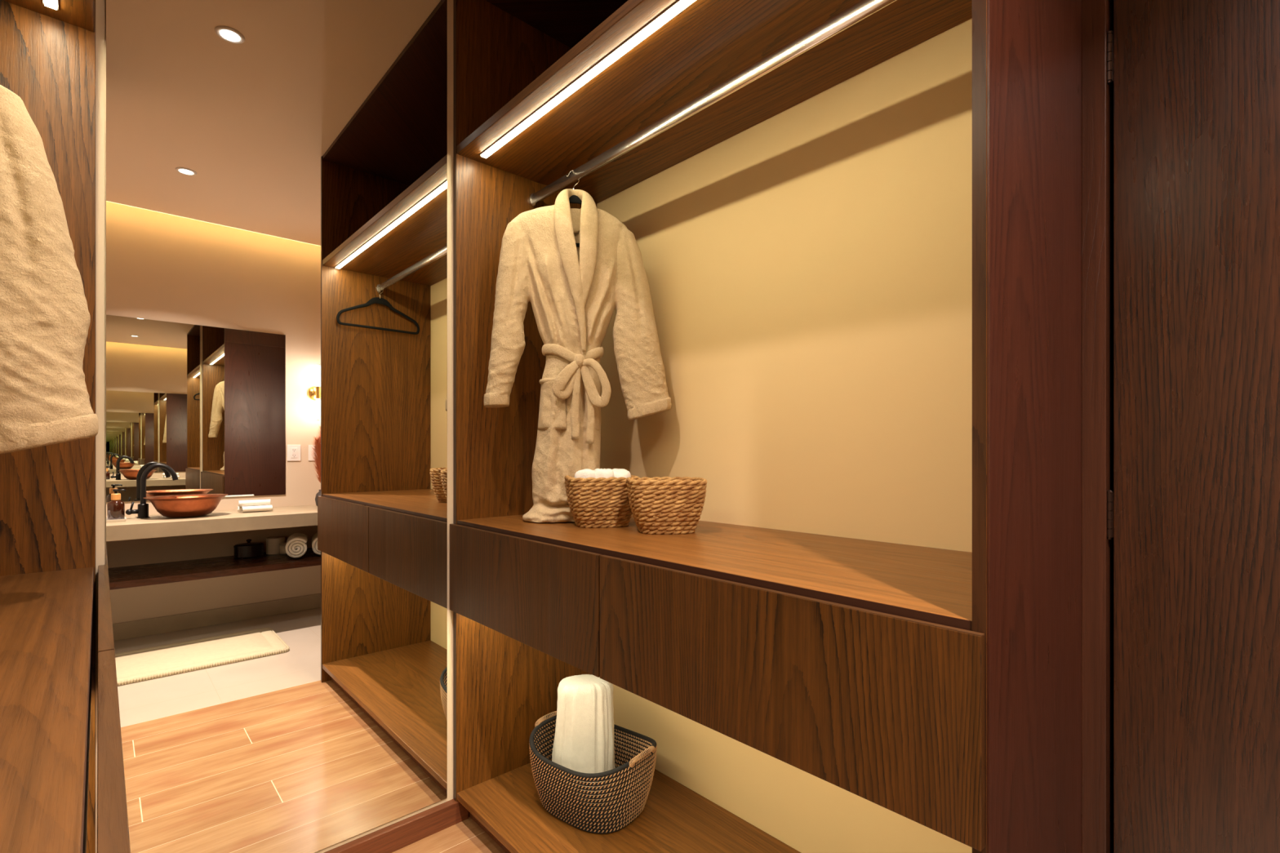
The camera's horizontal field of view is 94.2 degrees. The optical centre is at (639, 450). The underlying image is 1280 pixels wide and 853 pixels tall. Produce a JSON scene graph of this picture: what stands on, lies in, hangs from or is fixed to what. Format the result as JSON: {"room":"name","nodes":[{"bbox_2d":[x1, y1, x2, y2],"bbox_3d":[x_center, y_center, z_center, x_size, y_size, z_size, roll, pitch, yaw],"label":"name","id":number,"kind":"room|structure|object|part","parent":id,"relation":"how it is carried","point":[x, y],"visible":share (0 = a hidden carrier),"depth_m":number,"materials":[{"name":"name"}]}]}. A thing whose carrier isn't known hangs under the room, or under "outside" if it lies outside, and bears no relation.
{"room":"changing room","nodes":[
{"label":"changing room","id":0,"kind":"room"},
{"bbox_2d":[95,0,453,852],"bbox_3d":[-0.915,-0.156,1.622,2.070,2.652,0.050,0,0,-42],"label":"frame","id":1,"kind":"structure","parent":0,"point":[100,5],"depth_m":1.33,"materials":[{"name":"beige"}]},
{"bbox_2d":[106,0,447,852],"bbox_3d":[-0.900,-0.194,1.597,0.794,2.568,0.006,0,0,-42],"label":"wall mirror","id":2,"kind":"object","parent":1,"relation":"attached to","point":[277,170],"visible":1,"depth_m":1.55,"materials":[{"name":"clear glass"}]},
{"bbox_2d":[324,799,468,852],"bbox_3d":[-0.875,1.137,1.606,0.868,0.066,0.028,0,0,-42],"label":"baseboard","id":3,"kind":"structure","parent":1,"relation":"attached to","point":[397,836],"depth_m":1.76,"materials":[{"name":"brown wood"}]},
{"bbox_2d":[392,817,506,852],"bbox_3d":[-0.382,1.200,1.054,2.046,0.060,1.595,0,0,-42],"label":"floor","id":4,"kind":"structure","parent":0,"point":[466,836],"depth_m":1.77,"materials":[{"name":"brown wood"}]},
{"bbox_2d":[0,0,130,852],"bbox_3d":[-0.893,-0.155,0.573,0.580,2.650,1.528,0,0,-42],"label":"wardrobe","id":5,"kind":"object","parent":4,"relation":"on","point":[47,47],"visible":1,"depth_m":1.21,"materials":[{"name":"brown wood"}]},
{"bbox_2d":[0,567,93,852],"bbox_3d":[-0.901,0.266,0.564,0.556,0.020,1.490,0,0,-42],"label":"countertop","id":6,"kind":"structure","parent":5,"relation":"on","point":[46,617],"depth_m":0.59,"materials":[{"name":"brown wood"}]},
{"bbox_2d":[3,0,93,31],"bbox_3d":[-0.901,-0.929,0.564,0.557,0.026,1.490,0,0,-42],"label":"shelf","id":7,"kind":"object","parent":5,"relation":"attached to","point":[74,15],"depth_m":1.24,"materials":[{"name":"brown wood"}]},
{"bbox_3d":[-0.939,0.397,1.042,0.016,0.281,0.761,0,0,-42],"label":"drawer","id":8,"kind":"part","parent":5,"relation":"part of","materials":[{"name":"brown wood"}]},
{"bbox_3d":[-0.425,0.397,0.478,0.016,0.281,0.756,0,0,-42],"label":"drawer","id":9,"kind":"part","parent":5,"relation":"part of","materials":[{"name":"brown wood"}]},
{"bbox_2d":[449,0,1081,852],"bbox_3d":[0.126,-0.155,1.498,0.576,2.650,1.531,0,0,-42],"label":"wardrobe","id":10,"kind":"object","parent":4,"relation":"on","point":[939,689],"visible":0.91,"depth_m":1.14,"materials":[{"name":"brown wood"}]},
{"bbox_3d":[-0.340,0.367,1.593,0.013,0.269,0.752,0,0,-42],"label":"drawer","id":11,"kind":"part","parent":10,"relation":"part of","materials":[{"name":"brown wood"}]},
{"bbox_3d":[-0.376,-0.155,2.062,0.560,2.650,0.020,0,0,-42],"label":"panel","id":12,"kind":"part","parent":10,"relation":"part of","materials":[{"name":"brown wood"}]},
{"bbox_2d":[528,192,535,206],"bbox_3d":[-0.370,-0.862,2.048,0.026,0.045,0.009,0,0,-42],"label":"socket","id":13,"kind":"object","parent":10,"relation":"attached to","point":[531,202],"depth_m":2.04,"materials":[{"name":"silver metal"}]},
{"bbox_3d":[0.133,-1.472,1.504,0.558,0.018,1.490,0,0,-42],"label":"panel","id":14,"kind":"part","parent":10,"relation":"part of","materials":[{"name":"brown wood"}]},
{"bbox_2d":[566,169,582,247],"bbox_3d":[-0.208,-0.760,1.870,0.336,0.243,0.006,0,0,-7],"label":"clothes hanger","id":15,"kind":"object","parent":10,"relation":"hanging from","point":[573,198],"visible":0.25,"depth_m":1.87,"materials":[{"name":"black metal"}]},
{"bbox_3d":[-0.208,-0.725,1.870,0.336,0.174,0.006,0,0,-7],"label":"frame","id":16,"kind":"part","parent":15,"relation":"part of","materials":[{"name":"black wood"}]},
{"bbox_2d":[484,188,671,522],"bbox_3d":[-0.189,-0.301,1.857,0.580,1.036,0.163,0,0,-7],"label":"bathrobe","id":17,"kind":"object","parent":15,"relation":"hanging from","point":[574,293],"visible":0.96,"depth_m":1.81,"materials":[{"name":"white fabric"}]},
{"bbox_2d":[528,711,657,834],"bbox_3d":[-0.145,0.967,1.811,0.405,0.218,0.303,0,0,37],"label":"rope basket","id":18,"kind":"object","parent":10,"relation":"on","point":[560,797],"visible":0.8,"depth_m":1.69,"materials":[{"name":"black fabric"}]},
{"bbox_3d":[-0.297,0.873,1.927,0.020,0.027,0.112,0,0,37],"label":"handle","id":19,"kind":"part","parent":18,"relation":"part of","materials":[{"name":"beige"}]},
{"bbox_2d":[551,674,615,808],"bbox_3d":[-0.175,0.886,1.827,0.206,0.365,0.136,0,0,-2],"label":"bath towel","id":20,"kind":"object","parent":18,"relation":"in","point":[584,741],"visible":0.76,"depth_m":1.77,"materials":[{"name":"white fabric"}]},
{"bbox_3d":[0.007,0.873,1.696,0.020,0.027,0.112,0,0,37],"label":"handle","id":21,"kind":"part","parent":18,"relation":"part of","materials":[{"name":"beige"}]},
{"bbox_2d":[564,475,639,528],"bbox_3d":[-0.113,0.149,1.750,0.213,0.148,0.197,0,0,-14],"label":"wicker basket","id":22,"kind":"object","parent":10,"relation":"on","point":[615,508],"visible":0.88,"depth_m":1.67,"materials":[{"name":"wicker"}]},
{"bbox_2d":[573,468,595,511],"bbox_3d":[-0.153,0.134,1.707,0.067,0.159,0.064,0,0,-42],"label":"washcloth","id":23,"kind":"object","parent":22,"relation":"in","point":[587,473],"visible":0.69,"depth_m":1.68,"materials":[{"name":"white fabric"}]},
{"bbox_2d":[595,468,614,511],"bbox_3d":[-0.099,0.134,1.711,0.065,0.159,0.064,0,0,-42],"label":"washcloth","id":24,"kind":"object","parent":22,"relation":"in","point":[607,473],"visible":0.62,"depth_m":1.69,"materials":[{"name":"white fabric"}]},
{"bbox_2d":[612,468,627,471],"bbox_3d":[-0.066,0.134,1.786,0.064,0.157,0.065,0,0,-42],"label":"washcloth","id":25,"kind":"object","parent":22,"relation":"in","point":[613,469],"visible":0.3,"depth_m":1.77,"materials":[{"name":"white fabric"}]},
{"bbox_2d":[613,470,631,491],"bbox_3d":[-0.056,0.136,1.736,0.064,0.153,0.066,0,0,-42],"label":"washcloth","id":26,"kind":"object","parent":22,"relation":"in","point":[621,473],"visible":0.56,"depth_m":1.71,"materials":[{"name":"white fabric"}]},
{"bbox_2d":[457,747,800,852],"bbox_3d":[0.133,1.088,1.504,0.558,0.022,1.490,0,0,-42],"label":"shelf","id":27,"kind":"object","parent":10,"relation":"attached to","point":[674,818],"depth_m":1.71,"materials":[{"name":"brown wood"}]},
{"bbox_2d":[626,476,706,534],"bbox_3d":[0.070,0.149,1.619,0.213,0.148,0.197,0,0,-7],"label":"wicker basket","id":28,"kind":"object","parent":10,"relation":"on","point":[665,505],"visible":1,"depth_m":1.54,"materials":[{"name":"wicker"}]},
{"bbox_3d":[0.128,-0.862,1.500,0.018,0.037,1.488,0,0,-42],"label":"hanging rail","id":29,"kind":"part","parent":10,"relation":"part of","materials":[{"name":"silver metal"}]},
{"bbox_2d":[457,0,972,203],"bbox_3d":[0.133,-0.943,1.504,0.558,0.026,1.490,0,0,-42],"label":"shelf","id":30,"kind":"object","parent":10,"relation":"attached to","point":[647,60],"depth_m":1.49,"materials":[{"name":"brown wood"}]},
{"bbox_2d":[457,514,972,621],"bbox_3d":[0.133,0.230,1.505,0.557,0.020,1.490,0,0,-42],"label":"countertop","id":31,"kind":"structure","parent":10,"relation":"on","point":[938,581],"depth_m":1.21,"materials":[{"name":"brown wood"}]},
{"bbox_3d":[0.173,0.367,1.029,0.013,0.269,0.764,0,0,-42],"label":"drawer","id":32,"kind":"part","parent":10,"relation":"part of","materials":[{"name":"brown wood"}]},
{"bbox_3d":[0.639,-0.155,0.946,0.560,2.650,0.017,0,0,-42],"label":"panel","id":33,"kind":"part","parent":10,"relation":"part of","materials":[{"name":"brown wood"}]},
{"bbox_2d":[596,17,972,852],"bbox_3d":[0.367,-0.156,1.700,0.050,2.652,1.559,0,0,-42],"label":"wall","id":34,"kind":"structure","parent":0,"point":[808,269],"depth_m":1.55,"materials":[{"name":"beige paint"}]},
{"bbox_2d":[1081,0,1113,852],"bbox_3d":[0.842,-0.156,1.091,0.086,2.652,0.036,0,0,-42],"label":"trim","id":35,"kind":"structure","parent":34,"relation":"attached to","point":[1097,15],"depth_m":1.06,"materials":[{"name":"brown wood"}]},
{"bbox_2d":[1106,0,1279,852],"bbox_3d":[1.129,0.112,0.761,0.054,2.104,0.846,0,0,-42],"label":"door","id":36,"kind":"structure","parent":34,"relation":"in","point":[1194,502],"depth_m":0.98,"materials":[{"name":"brown wood"}]},
{"label":"clothes hanger","id":37,"kind":"object","parent":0,"visible":0},
{"bbox_2d":[0,84,98,453],"bbox_3d":[-1.149,-0.198,0.829,0.162,1.036,0.585,0,0,42],"label":"bathrobe","id":38,"kind":"object","parent":37,"relation":"hanging from","point":[45,317],"visible":1,"depth_m":0.96,"materials":[{"name":"white fabric"}]}
]}

